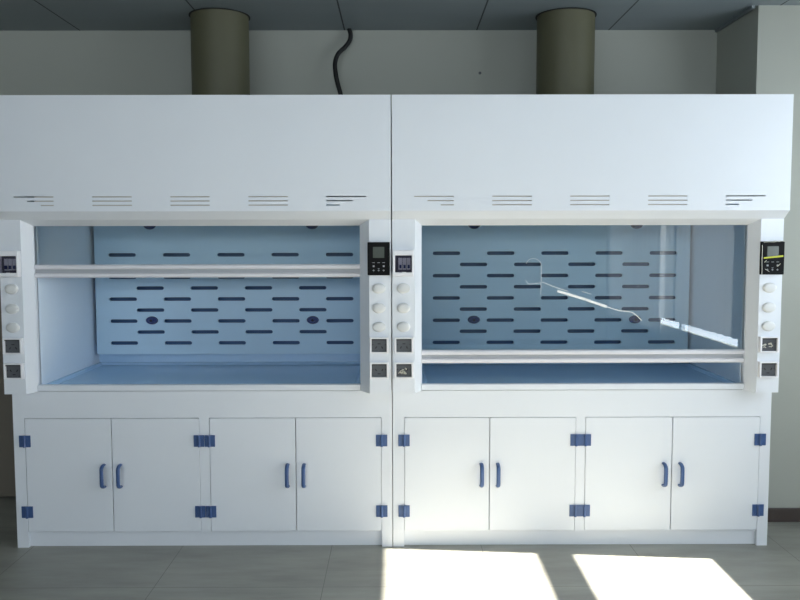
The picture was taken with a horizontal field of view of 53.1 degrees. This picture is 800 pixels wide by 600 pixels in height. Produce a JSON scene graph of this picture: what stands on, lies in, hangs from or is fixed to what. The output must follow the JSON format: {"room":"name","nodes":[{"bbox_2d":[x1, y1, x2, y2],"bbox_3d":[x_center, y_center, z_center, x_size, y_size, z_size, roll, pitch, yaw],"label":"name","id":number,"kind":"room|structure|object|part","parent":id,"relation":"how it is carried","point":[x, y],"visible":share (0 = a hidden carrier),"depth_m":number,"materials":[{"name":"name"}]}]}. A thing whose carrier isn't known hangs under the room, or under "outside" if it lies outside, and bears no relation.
{"room":"chemistry laboratory","nodes":[
{"label":"chemistry laboratory","id":0,"kind":"room"},
{"bbox_2d":[0,30,716,113],"bbox_3d":[-1.634,-0.187,4.589,6.810,2.633,0.100,0,4,0],"label":"wall","id":1,"kind":"structure","parent":0,"point":[281,62],"depth_m":4.46,"materials":[{"name":"paint"}]},
{"bbox_2d":[0,290,15,496],"bbox_3d":[-2.453,0.155,4.529,0.970,1.938,0.065,0,4,0],"label":"door","id":2,"kind":"structure","parent":1,"relation":"in","point":[7,461],"depth_m":4.54,"materials":[{"name":"brown"}]},
{"bbox_2d":[715,5,754,32],"bbox_3d":[1.763,-1.480,4.223,0.017,0.014,0.465,0,4,0],"label":"trim","id":3,"kind":"structure","parent":1,"relation":"attached to","point":[752,7],"depth_m":4.18,"materials":[{"name":"grey"}]},
{"bbox_2d":[0,497,799,599],"bbox_3d":[-1.022,1.456,0.500,8.000,0.050,8.300,0,4,0],"label":"floor","id":4,"kind":"structure","parent":0,"point":[771,571],"depth_m":3.57,"materials":[{"name":"grey tile"}]},
{"bbox_2d":[12,377,392,547],"bbox_3d":[-0.936,0.783,4.170,1.797,0.757,0.803,0,4,0],"label":"base cabinet","id":5,"kind":"object","parent":4,"relation":"on","point":[279,467],"visible":1,"depth_m":3.81,"materials":[{"name":"white plastic"}]},
{"bbox_3d":[-1.575,0.835,3.821,0.406,0.548,0.020,0,4,0],"label":"door","id":6,"kind":"part","parent":5,"relation":"part of","materials":[{"name":"white plastic"}]},
{"bbox_3d":[-1.409,0.839,3.791,0.019,0.118,0.043,0,4,0],"label":"handle","id":7,"kind":"part","parent":5,"relation":"part of","materials":[{"name":"blue plastic"}]},
{"bbox_3d":[-1.331,0.839,3.792,0.019,0.118,0.043,0,4,0],"label":"handle","id":8,"kind":"part","parent":5,"relation":"part of","materials":[{"name":"blue plastic"}]},
{"bbox_3d":[-1.161,0.835,3.822,0.414,0.548,0.020,0,4,0],"label":"door","id":9,"kind":"part","parent":5,"relation":"part of","materials":[{"name":"white plastic"}]},
{"bbox_2d":[0,95,391,393],"bbox_3d":[-0.941,-0.270,4.067,1.797,1.358,0.904,0,4,0],"label":"fume hood","id":10,"kind":"object","parent":5,"relation":"on","point":[148,242],"visible":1,"depth_m":3.70,"materials":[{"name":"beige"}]},
{"bbox_2d":[2,338,23,353],"bbox_3d":[-1.784,0.213,3.688,0.088,0.073,0.022,0,4,0],"label":"power socket","id":11,"kind":"object","parent":10,"relation":"attached to","point":[9,345],"depth_m":3.69,"materials":[{"name":"black plastic"}]},
{"bbox_2d":[3,363,24,378],"bbox_3d":[-1.784,0.329,3.696,0.088,0.073,0.022,0,4,0],"label":"power socket","id":12,"kind":"object","parent":10,"relation":"attached to","point":[10,370],"depth_m":3.70,"materials":[{"name":"black plastic"}]},
{"bbox_3d":[-1.773,0.032,3.739,0.128,0.806,0.107,0,4,0],"label":"post","id":13,"kind":"part","parent":10,"relation":"part of","materials":[{"name":"white plastic"}]},
{"bbox_3d":[-0.940,-0.657,3.589,1.797,0.516,0.006,0,4,0],"label":"panel","id":14,"kind":"part","parent":10,"relation":"part of","materials":[{"name":"white plastic"}]},
{"bbox_3d":[-0.948,-0.136,3.756,1.531,0.062,0.034,0,4,0],"label":"sash","id":15,"kind":"part","parent":10,"relation":"part of","materials":[{"name":"silver metal"}]},
{"bbox_2d":[38,362,360,390],"bbox_3d":[-0.948,0.388,4.160,1.521,0.031,0.776,0,4,0],"label":"countertop","id":16,"kind":"structure","parent":10,"relation":"on","point":[101,376],"depth_m":4.10,"materials":[{"name":"blue plastic"}]},
{"bbox_2d":[189,8,249,94],"bbox_3d":[-0.939,-1.219,4.185,0.314,0.518,0.314,0,4,0],"label":"duct","id":17,"kind":"object","parent":10,"relation":"on","point":[220,65],"visible":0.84,"depth_m":4.05,"materials":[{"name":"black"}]},
{"bbox_3d":[-0.113,0.029,3.744,0.146,0.806,0.107,0,4,0],"label":"post","id":18,"kind":"part","parent":10,"relation":"part of","materials":[{"name":"white plastic"}]},
{"bbox_3d":[-0.098,-0.189,3.667,0.102,0.152,0.016,0,4,0],"label":"control panel","id":19,"kind":"part","parent":10,"relation":"part of","materials":[{"name":"black plastic"}]},
{"bbox_2d":[369,337,388,352],"bbox_3d":[-0.097,0.209,3.693,0.088,0.073,0.022,0,4,0],"label":"power socket","id":20,"kind":"object","parent":10,"relation":"attached to","point":[376,344],"depth_m":3.69,"materials":[{"name":"black plastic"}]},
{"bbox_2d":[370,362,388,378],"bbox_3d":[-0.096,0.326,3.702,0.088,0.073,0.022,0,4,0],"label":"power socket","id":21,"kind":"object","parent":10,"relation":"attached to","point":[378,370],"depth_m":3.70,"materials":[{"name":"black plastic"}]},
{"bbox_3d":[-0.701,0.834,3.824,0.406,0.548,0.020,0,4,0],"label":"door","id":22,"kind":"part","parent":5,"relation":"part of","materials":[{"name":"white plastic"}]},
{"bbox_3d":[-0.535,0.837,3.794,0.019,0.118,0.043,0,4,0],"label":"handle","id":23,"kind":"part","parent":5,"relation":"part of","materials":[{"name":"blue plastic"}]},
{"bbox_3d":[-0.457,0.837,3.795,0.019,0.118,0.043,0,4,0],"label":"handle","id":24,"kind":"part","parent":5,"relation":"part of","materials":[{"name":"blue plastic"}]},
{"bbox_3d":[-0.291,0.833,3.825,0.404,0.548,0.020,0,4,0],"label":"door","id":25,"kind":"part","parent":5,"relation":"part of","materials":[{"name":"white plastic"}]},
{"bbox_2d":[393,389,771,546],"bbox_3d":[0.864,0.779,4.176,1.797,0.757,0.803,0,4,0],"label":"base cabinet","id":26,"kind":"object","parent":4,"relation":"on","point":[471,467],"visible":1,"depth_m":3.82,"materials":[{"name":"white plastic"}]},
{"bbox_3d":[0.223,0.832,3.827,0.404,0.548,0.020,0,4,0],"label":"door","id":27,"kind":"part","parent":26,"relation":"part of","materials":[{"name":"white plastic"}]},
{"bbox_3d":[0.388,0.835,3.797,0.019,0.118,0.043,0,4,0],"label":"handle","id":28,"kind":"part","parent":26,"relation":"part of","materials":[{"name":"blue plastic"}]},
{"bbox_3d":[0.466,0.835,3.797,0.019,0.118,0.043,0,4,0],"label":"handle","id":29,"kind":"part","parent":26,"relation":"part of","materials":[{"name":"blue plastic"}]},
{"bbox_3d":[0.632,0.831,3.828,0.407,0.548,0.020,0,4,0],"label":"door","id":30,"kind":"part","parent":26,"relation":"part of","materials":[{"name":"white plastic"}]},
{"bbox_2d":[392,94,793,392],"bbox_3d":[0.862,-0.274,4.073,1.798,1.358,0.904,0,4,0],"label":"fume hood","id":31,"kind":"object","parent":26,"relation":"on","point":[540,241],"visible":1,"depth_m":3.70,"materials":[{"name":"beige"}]},
{"bbox_2d":[394,362,412,377],"bbox_3d":[0.018,0.325,3.702,0.088,0.073,0.022,0,4,0],"label":"power socket","id":32,"kind":"object","parent":31,"relation":"attached to","point":[401,369],"depth_m":3.70,"materials":[{"name":"black plastic"}]},
{"bbox_2d":[394,337,412,352],"bbox_3d":[0.018,0.209,3.693,0.088,0.073,0.022,0,4,0],"label":"power socket","id":33,"kind":"object","parent":31,"relation":"attached to","point":[401,344],"depth_m":3.69,"materials":[{"name":"black plastic"}]},
{"bbox_3d":[0.033,0.029,3.745,0.136,0.806,0.107,0,4,0],"label":"post","id":34,"kind":"part","parent":31,"relation":"part of","materials":[{"name":"white plastic"}]},
{"bbox_2d":[535,7,596,93],"bbox_3d":[0.865,-1.223,4.191,0.314,0.518,0.314,0,4,0],"label":"duct","id":35,"kind":"object","parent":31,"relation":"on","point":[565,57],"visible":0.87,"depth_m":4.06,"materials":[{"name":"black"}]},
{"bbox_2d":[421,363,743,389],"bbox_3d":[0.863,0.384,4.166,1.524,0.031,0.776,0,4,0],"label":"countertop","id":36,"kind":"structure","parent":31,"relation":"on","point":[435,376],"depth_m":4.09,"materials":[{"name":"blue plastic"}]},
{"bbox_3d":[0.864,0.266,3.792,1.534,0.062,0.034,0,4,0],"label":"sash","id":37,"kind":"part","parent":31,"relation":"part of","materials":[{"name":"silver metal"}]},
{"bbox_3d":[0.862,-0.661,3.595,1.797,0.516,0.006,0,4,0],"label":"panel","id":38,"kind":"part","parent":31,"relation":"part of","materials":[{"name":"white plastic"}]},
{"bbox_3d":[1.694,0.025,3.750,0.134,0.806,0.107,0,4,0],"label":"post","id":39,"kind":"part","parent":31,"relation":"part of","materials":[{"name":"white plastic"}]},
{"bbox_2d":[757,361,778,377],"bbox_3d":[1.706,0.322,3.707,0.088,0.073,0.022,0,4,0],"label":"power socket","id":40,"kind":"object","parent":31,"relation":"attached to","point":[765,369],"depth_m":3.71,"materials":[{"name":"black plastic"}]},
{"bbox_2d":[758,336,779,352],"bbox_3d":[1.705,0.206,3.699,0.088,0.073,0.022,0,4,0],"label":"power socket","id":41,"kind":"object","parent":31,"relation":"attached to","point":[766,344],"depth_m":3.70,"materials":[{"name":"black plastic"}]},
{"bbox_3d":[1.708,-0.193,3.673,0.108,0.152,0.016,0,4,0],"label":"control panel","id":42,"kind":"part","parent":31,"relation":"part of","materials":[{"name":"black plastic"}]},
{"bbox_3d":[1.089,0.830,3.830,0.411,0.548,0.020,0,4,0],"label":"door","id":43,"kind":"part","parent":26,"relation":"part of","materials":[{"name":"white plastic"}]},
{"bbox_3d":[1.258,0.833,3.800,0.019,0.118,0.043,0,4,0],"label":"handle","id":44,"kind":"part","parent":26,"relation":"part of","materials":[{"name":"blue plastic"}]},
{"bbox_3d":[1.336,0.833,3.800,0.019,0.118,0.043,0,4,0],"label":"handle","id":45,"kind":"part","parent":26,"relation":"part of","materials":[{"name":"blue plastic"}]},
{"bbox_3d":[1.506,0.829,3.831,0.414,0.548,0.020,0,4,0],"label":"door","id":46,"kind":"part","parent":26,"relation":"part of","materials":[{"name":"white plastic"}]},
{"bbox_2d":[0,0,799,30],"bbox_3d":[-1.027,-1.220,0.305,8.000,0.050,8.300,0,4,0],"label":"ceiling","id":47,"kind":"structure","parent":0,"point":[15,15],"depth_m":4.11,"materials":[{"name":"grey paint"}]},
{"bbox_2d":[333,28,352,94],"bbox_3d":[-0.310,-1.238,4.407,0.082,0.524,0.112,3,5,40],"label":"cable","id":48,"kind":"object","parent":47,"relation":"hanging from","point":[345,46],"visible":0.85,"depth_m":4.38,"materials":[{"name":"black rubber"}]},
{"bbox_2d":[716,5,799,507],"bbox_3d":[2.366,-0.178,4.370,1.192,2.633,0.565,0,4,0],"label":"wall pier","id":49,"kind":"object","parent":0,"point":[759,52],"visible":0.25,"depth_m":4.10,"materials":[{"name":"paint"}]},
{"bbox_2d":[768,508,799,521],"bbox_3d":[2.380,1.120,4.173,1.170,0.072,0.017,0,4,0],"label":"baseboard","id":50,"kind":"object","parent":49,"relation":"attached to","point":[774,514],"depth_m":4.16,"materials":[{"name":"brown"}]}
]}

